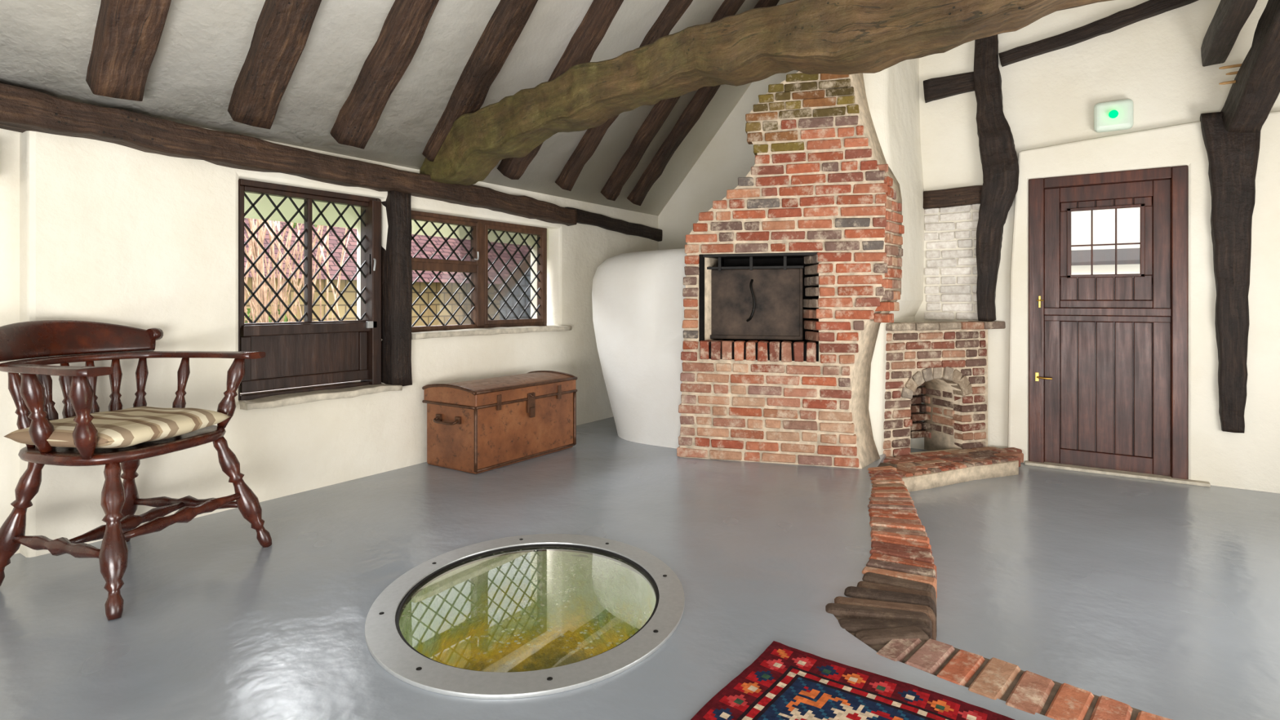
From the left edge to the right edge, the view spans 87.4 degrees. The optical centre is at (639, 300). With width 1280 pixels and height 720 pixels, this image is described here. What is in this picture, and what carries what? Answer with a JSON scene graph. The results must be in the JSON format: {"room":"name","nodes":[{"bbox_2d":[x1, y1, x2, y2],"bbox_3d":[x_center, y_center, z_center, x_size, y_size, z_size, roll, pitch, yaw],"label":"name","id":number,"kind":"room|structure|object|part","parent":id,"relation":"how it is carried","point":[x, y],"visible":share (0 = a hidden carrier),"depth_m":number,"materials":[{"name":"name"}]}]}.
{"room":"traditional dwelling","nodes":[
{"label":"traditional dwelling","id":0,"kind":"room"},
{"bbox_2d":[0,127,19,554],"bbox_3d":[-3.532,0.220,1.329,0.300,2.160,3.440,0,0,34],"label":"wall","id":1,"kind":"structure","parent":0,"point":[9,139],"depth_m":2.63,"materials":[{"name":"white paint"}]},
{"bbox_2d":[19,129,657,557],"bbox_3d":[-1.137,0.220,4.707,0.320,2.160,4.880,0,0,34],"label":"wall","id":2,"kind":"structure","parent":0,"point":[112,233],"depth_m":3.10,"materials":[{"name":"white paint"}]},
{"bbox_2d":[0,83,576,225],"bbox_3d":[-2.426,-0.697,2.509,0.199,0.220,6.647,0,0,34],"label":"timber wall plate","id":3,"kind":"object","parent":2,"relation":"attached to","point":[21,110],"visible":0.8,"depth_m":3.12,"materials":[{"name":"brown wood"}]},
{"bbox_3d":[-2.426,-0.697,2.509,0.199,0.220,6.647,0,0,34],"label":"wall plate","id":4,"kind":"part","parent":3,"relation":"part of","materials":[{"name":"brown wood"}]},
{"bbox_2d":[421,0,1103,187],"bbox_3d":[0.871,-1.006,2.746,5.332,0.606,0.288,0,0,34],"label":"tie beam","id":5,"kind":"structure","parent":3,"relation":"on","point":[824,37],"depth_m":2.96,"materials":[{"name":"brown wood"}]},
{"bbox_2d":[244,191,365,323],"bbox_3d":[-1.794,-0.215,3.630,0.008,0.676,0.707,0,0,34],"label":"lattice","id":6,"kind":"object","parent":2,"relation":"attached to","point":[264,221],"visible":0.97,"depth_m":3.59,"materials":[{"name":"black metal"}]},
{"bbox_2d":[238,178,381,399],"bbox_3d":[-1.784,-0.050,3.635,0.130,1.100,0.820,0,0,34],"label":"frame","id":7,"kind":"object","parent":2,"relation":"attached to","point":[308,355],"visible":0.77,"depth_m":3.63,"materials":[{"name":"brown wood"}]},
{"bbox_2d":[238,384,403,410],"bbox_3d":[-1.729,0.508,3.630,0.249,0.048,0.877,0,0,34],"label":"window sill","id":8,"kind":"structure","parent":2,"relation":"attached to","point":[273,401],"depth_m":3.49,"materials":[{"name":"paint"}]},
{"bbox_2d":[365,253,376,328],"bbox_3d":[-1.549,-0.055,3.875,0.050,0.430,0.060,0,0,34],"label":"window latch","id":9,"kind":"object","parent":2,"relation":"attached to","point":[369,324],"visible":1,"depth_m":3.86,"materials":[{"name":"metal"}]},
{"bbox_2d":[381,191,412,385],"bbox_3d":[-1.453,-0.078,3.985,0.159,1.170,0.149,0,0,34],"label":"window post","id":10,"kind":"object","parent":2,"relation":"attached to","point":[396,284],"depth_m":3.93,"materials":[{"name":"brown wood"}]},
{"bbox_2d":[410,219,540,326],"bbox_3d":[-1.118,-0.170,4.645,0.008,0.686,1.246,0,0,34],"label":"lattice","id":11,"kind":"object","parent":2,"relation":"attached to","point":[415,220],"visible":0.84,"depth_m":4.56,"materials":[{"name":"black metal"}]},
{"bbox_2d":[474,251,479,260],"bbox_3d":[-1.103,-0.301,4.537,0.019,0.061,0.049,0,0,-41],"label":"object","id":12,"kind":"object","parent":2,"relation":"attached to","point":[477,252],"visible":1,"depth_m":4.52,"materials":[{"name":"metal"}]},
{"bbox_2d":[410,210,546,332],"bbox_3d":[-1.116,-0.180,4.657,0.090,0.760,1.340,0,0,34],"label":"frame","id":13,"kind":"object","parent":2,"relation":"attached to","point":[480,227],"visible":0.67,"depth_m":4.62,"materials":[{"name":"brown wood"}]},
{"bbox_2d":[411,325,571,338],"bbox_3d":[-1.034,0.213,4.662,0.250,0.047,1.442,0,0,34],"label":"window sill","id":14,"kind":"structure","parent":2,"relation":"attached to","point":[512,330],"depth_m":4.49,"materials":[{"name":"paint"}]},
{"bbox_2d":[456,225,539,324],"bbox_3d":[-1.114,-0.180,4.655,0.002,0.720,1.300,0,0,34],"label":"glass","id":15,"kind":"object","parent":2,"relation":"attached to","point":[467,286],"visible":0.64,"depth_m":4.86,"materials":[{"name":"clear glass"}]},
{"bbox_2d":[566,206,662,240],"bbox_3d":[-0.159,-0.638,5.902,0.138,0.183,1.608,0,0,34],"label":"wall plate","id":16,"kind":"object","parent":2,"relation":"attached to","point":[583,216],"depth_m":5.76,"materials":[{"name":"brown wood"}]},
{"bbox_2d":[0,0,787,238],"bbox_3d":[-1.103,-2.163,2.438,2.920,3.450,8.400,0,0,34],"label":"ceiling","id":17,"kind":"structure","parent":0,"point":[201,46],"depth_m":3.52,"materials":[{"name":"paint"}]},
{"bbox_2d":[88,0,779,205],"bbox_3d":[-0.940,-2.239,2.404,2.546,2.848,6.776,0,0,34],"label":"rafters","id":18,"kind":"object","parent":17,"relation":"attached to","point":[127,32],"visible":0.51,"depth_m":3.46,"materials":[{"name":"brown wood"}]},
{"bbox_2d":[0,416,1055,719],"bbox_3d":[-0.005,1.025,1.634,5.400,0.050,8.100,0,0,34],"label":"floor","id":19,"kind":"structure","parent":0,"point":[215,623],"depth_m":2.34,"materials":[{"name":"grey concrete"}]},
{"bbox_2d":[0,320,271,620],"bbox_3d":[-1.922,0.541,2.489,0.727,0.930,0.734,0,0,12],"label":"chair","id":20,"kind":"object","parent":19,"relation":"on","point":[85,436],"visible":1,"depth_m":2.38,"materials":[{"name":"brown wood"}]},
{"bbox_3d":[-2.196,0.146,2.547,0.166,0.140,0.682,0,0,12],"label":"crest rail","id":21,"kind":"part","parent":20,"relation":"part of","materials":[{"name":"brown wood"}]},
{"bbox_2d":[4,406,231,448],"bbox_3d":[-1.904,0.466,2.485,0.470,0.094,0.530,0,0,12],"label":"seat cushion","id":22,"kind":"object","parent":20,"relation":"on","point":[135,427],"depth_m":2.39,"materials":[{"name":"fabric"}]},
{"bbox_3d":[-1.904,0.526,2.485,0.520,0.037,0.584,0,0,12],"label":"seat","id":23,"kind":"part","parent":20,"relation":"part of","materials":[{"name":"brown wood"}]},
{"bbox_2d":[422,370,577,474],"bbox_3d":[-0.877,0.747,4.304,0.488,0.506,0.956,0,0,34],"label":"trunk","id":24,"kind":"object","parent":19,"relation":"on","point":[477,426],"visible":1,"depth_m":4.05,"materials":[{"name":"leather"}]},
{"bbox_3d":[-0.876,0.559,4.325,0.460,0.112,0.900,0,0,34],"label":"lid","id":25,"kind":"part","parent":24,"relation":"part of","materials":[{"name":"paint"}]},
{"bbox_2d":[364,533,684,699],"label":"floor window","id":26,"kind":"structure","parent":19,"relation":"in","point":[537,615],"depth_m":2.57,"materials":[{"name":"metal"}]},
{"bbox_2d":[591,247,686,448],"bbox_3d":[0.541,0.309,5.152,1.747,1.383,1.561,0,0,34],"label":"oven","id":27,"kind":"object","parent":19,"relation":"on","point":[637,308],"visible":0.26,"depth_m":4.60,"materials":[{"name":"paint"}]},
{"bbox_2d":[676,50,924,468],"bbox_3d":[1.215,-1.050,4.652,1.252,4.300,1.734,0,0,34],"label":"brick chimney","id":28,"kind":"object","parent":19,"relation":"on","point":[794,279],"visible":0.98,"depth_m":4.12,"materials":[{"name":"brick"}]},
{"bbox_3d":[0.721,0.025,4.296,0.627,0.450,0.035,0,0,16],"label":"iron door","id":29,"kind":"part","parent":28,"relation":"part of","materials":[{"name":"metal"}]},
{"bbox_2d":[690,640,1014,719],"bbox_3d":[0.304,0.993,0.771,1.327,0.011,2.053,0,0,34],"label":"rug","id":30,"kind":"object","parent":19,"relation":"on","point":[784,682],"visible":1,"depth_m":1.67,"materials":[{"name":"fabric"}]},
{"bbox_2d":[657,0,1279,449],"bbox_3d":[2.393,-1.319,4.997,5.800,5.438,0.240,0,0,34],"label":"wall","id":31,"kind":"structure","parent":0,"point":[1050,99],"depth_m":4.64,"materials":[{"name":"white paint"}]},
{"bbox_2d":[922,71,975,101],"bbox_3d":[2.282,-1.567,4.904,0.389,0.163,0.074,0,0,34],"label":"rail","id":32,"kind":"object","parent":31,"relation":"attached to","point":[938,88],"depth_m":4.90,"materials":[{"name":"brown wood"}]},
{"bbox_2d":[924,204,979,319],"bbox_3d":[2.306,-0.281,4.925,0.407,0.855,0.061,0,0,34],"label":"brick panel","id":33,"kind":"object","parent":31,"relation":"attached to","point":[965,257],"visible":0.78,"depth_m":4.91,"materials":[{"name":"white brick"}]},
{"bbox_2d":[923,185,982,209],"bbox_3d":[2.294,-0.749,4.897,0.414,0.146,0.093,0,0,34],"label":"rail","id":34,"kind":"object","parent":31,"relation":"attached to","point":[967,196],"depth_m":4.87,"materials":[{"name":"brown wood"}]},
{"bbox_2d":[973,40,1017,321],"bbox_3d":[2.520,-1.225,4.735,0.286,2.754,0.152,0,0,34],"label":"timber curved post","id":35,"kind":"object","parent":31,"relation":"attached to","point":[997,153],"visible":0.88,"depth_m":4.70,"materials":[{"name":"brown wood"}]},
{"bbox_3d":[2.520,-1.225,4.735,0.286,2.754,0.152,0,0,34],"label":"curved post","id":36,"kind":"part","parent":35,"relation":"part of","materials":[{"name":"brown wood"}]},
{"bbox_2d":[1000,0,1196,66],"bbox_3d":[3.033,-1.814,4.395,1.195,0.332,0.094,0,0,34],"label":"brace","id":37,"kind":"object","parent":31,"relation":"attached to","point":[1085,33],"depth_m":4.40,"materials":[{"name":"brown wood"}]},
{"bbox_2d":[1093,98,1133,133],"bbox_3d":[3.058,-1.195,4.329,0.210,0.190,0.121,0,0,34],"label":"emergency light","id":38,"kind":"object","parent":31,"relation":"attached to","point":[1116,115],"visible":1,"depth_m":4.31,"materials":[{"name":"white plastic"}]},
{"bbox_2d":[1200,0,1259,65],"bbox_3d":[1.300,-1.515,0.840,0.133,0.157,7.841,0,0,34],"label":"timber purlin","id":39,"kind":"object","parent":31,"relation":"attached to","point":[1231,16],"visible":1,"depth_m":3.61,"materials":[{"name":"brown wood"}]},
{"bbox_2d":[909,448,1279,719],"bbox_3d":[2.139,1.160,2.749,3.300,0.080,3.950,0,0,34],"label":"floor","id":40,"kind":"structure","parent":0,"point":[1157,597],"depth_m":2.63,"materials":[{"name":"grey concrete"}]},
{"bbox_2d":[883,320,1023,492],"bbox_3d":[1.873,0.636,4.616,1.405,0.977,1.027,0,0,-24],"label":"brick fireplace","id":41,"kind":"object","parent":40,"relation":"on","point":[949,359],"visible":0.77,"depth_m":4.53,"materials":[{"name":"brick"}]},
{"bbox_2d":[825,462,1172,719],"bbox_3d":[1.322,1.057,2.156,1.434,0.146,4.016,0,0,-14],"label":"edging","id":42,"kind":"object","parent":40,"relation":"on","point":[892,611],"depth_m":2.07,"materials":[{"name":"brown brick"}]},
{"bbox_2d":[1024,460,1210,487],"bbox_3d":[3.047,1.110,4.331,0.970,0.020,0.110,0,0,34],"label":"threshold","id":43,"kind":"object","parent":40,"relation":"on","point":[1046,464],"visible":1,"depth_m":4.29,"materials":[{"name":"stone"}]},
{"bbox_2d":[1008,111,1279,493],"bbox_3d":[3.521,0.100,4.059,2.280,2.400,0.070,0,0,34],"label":"wall","id":44,"kind":"structure","parent":0,"point":[1250,459],"depth_m":4.08,"materials":[{"name":"white paint"}]},
{"bbox_2d":[1028,165,1187,479],"bbox_3d":[3.048,0.145,4.403,0.850,1.950,0.130,0,0,34],"label":"door frame","id":45,"kind":"structure","parent":44,"relation":"in","point":[1178,175],"depth_m":4.27,"materials":[{"name":"brown wood"}]},
{"bbox_2d":[1035,296,1052,381],"bbox_3d":[2.721,0.260,4.520,0.032,0.580,0.105,0,0,-41],"label":"brass latch","id":46,"kind":"object","parent":45,"relation":"attached to","point":[1037,377],"visible":1,"depth_m":4.54,"materials":[{"name":"gold metal"}]},
{"bbox_2d":[1044,178,1171,475],"bbox_3d":[3.045,0.175,4.390,0.680,1.870,0.084,0,0,34],"label":"leaf","id":47,"kind":"object","parent":45,"relation":"attached to","point":[1107,337],"visible":1,"depth_m":4.37,"materials":[{"name":"brown wood"}]},
{"bbox_2d":[1200,111,1261,432],"bbox_3d":[3.532,-0.171,3.996,0.282,1.906,0.133,0,0,34],"label":"wall post","id":48,"kind":"object","parent":44,"relation":"attached to","point":[1231,157],"depth_m":3.96,"materials":[{"name":"brown wood"}]},
{"bbox_2d":[1221,0,1279,132],"bbox_3d":[3.243,-1.342,3.351,0.212,0.758,1.427,0,0,28],"label":"wooden beam","id":49,"kind":"structure","parent":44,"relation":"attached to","point":[1248,103],"depth_m":3.67,"materials":[{"name":"brown wood"}]},
{"bbox_2d":[1218,63,1241,84],"bbox_3d":[3.444,-1.302,3.829,0.214,0.117,0.026,0,0,22],"label":"pegs","id":50,"kind":"object","parent":49,"relation":"attached to","point":[1237,64],"visible":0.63,"depth_m":3.85,"materials":[{"name":"brown wood"}]},
{"label":"outside","id":51,"kind":"structure","parent":0,"visible":0},
{"bbox_2d":[1071,207,1139,278],"bbox_3d":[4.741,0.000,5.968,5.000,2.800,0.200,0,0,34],"label":"window pane","id":52,"kind":"object","parent":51,"point":[1127,219],"visible":0.02,"depth_m":6.23,"materials":[{"name":"clear glass"}]},
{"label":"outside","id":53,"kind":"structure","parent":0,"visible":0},
{"bbox_3d":[-5.108,1.475,13.119,15.670,0.050,28.000,0,0,34],"label":"ground","id":54,"kind":"structure","parent":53,"visible":0},
{"bbox_2d":[240,222,348,393],"bbox_3d":[-4.670,-0.224,6.671,2.414,3.435,4.274,0,0,34],"label":"hedge","id":55,"kind":"object","parent":54,"relation":"on","point":[286,319],"visible":0.02,"depth_m":7.39,"materials":[{"name":"green plant"}]},
{"bbox_2d":[240,217,350,393],"bbox_3d":[-3.242,-0.073,5.464,1.928,3.048,2.108,0,0,34],"label":"bare shrub","id":56,"kind":"object","parent":54,"relation":"on","point":[261,294],"visible":0.15,"depth_m":5.67,"materials":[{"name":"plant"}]},
{"bbox_2d":[244,217,461,326],"bbox_3d":[-3.280,-0.850,12.244,5.280,4.700,15.400,0,0,34],"label":"cottage","id":57,"kind":"structure","parent":54,"relation":"on","point":[349,295],"depth_m":10.33,"materials":[{"name":"stone"}]}
]}

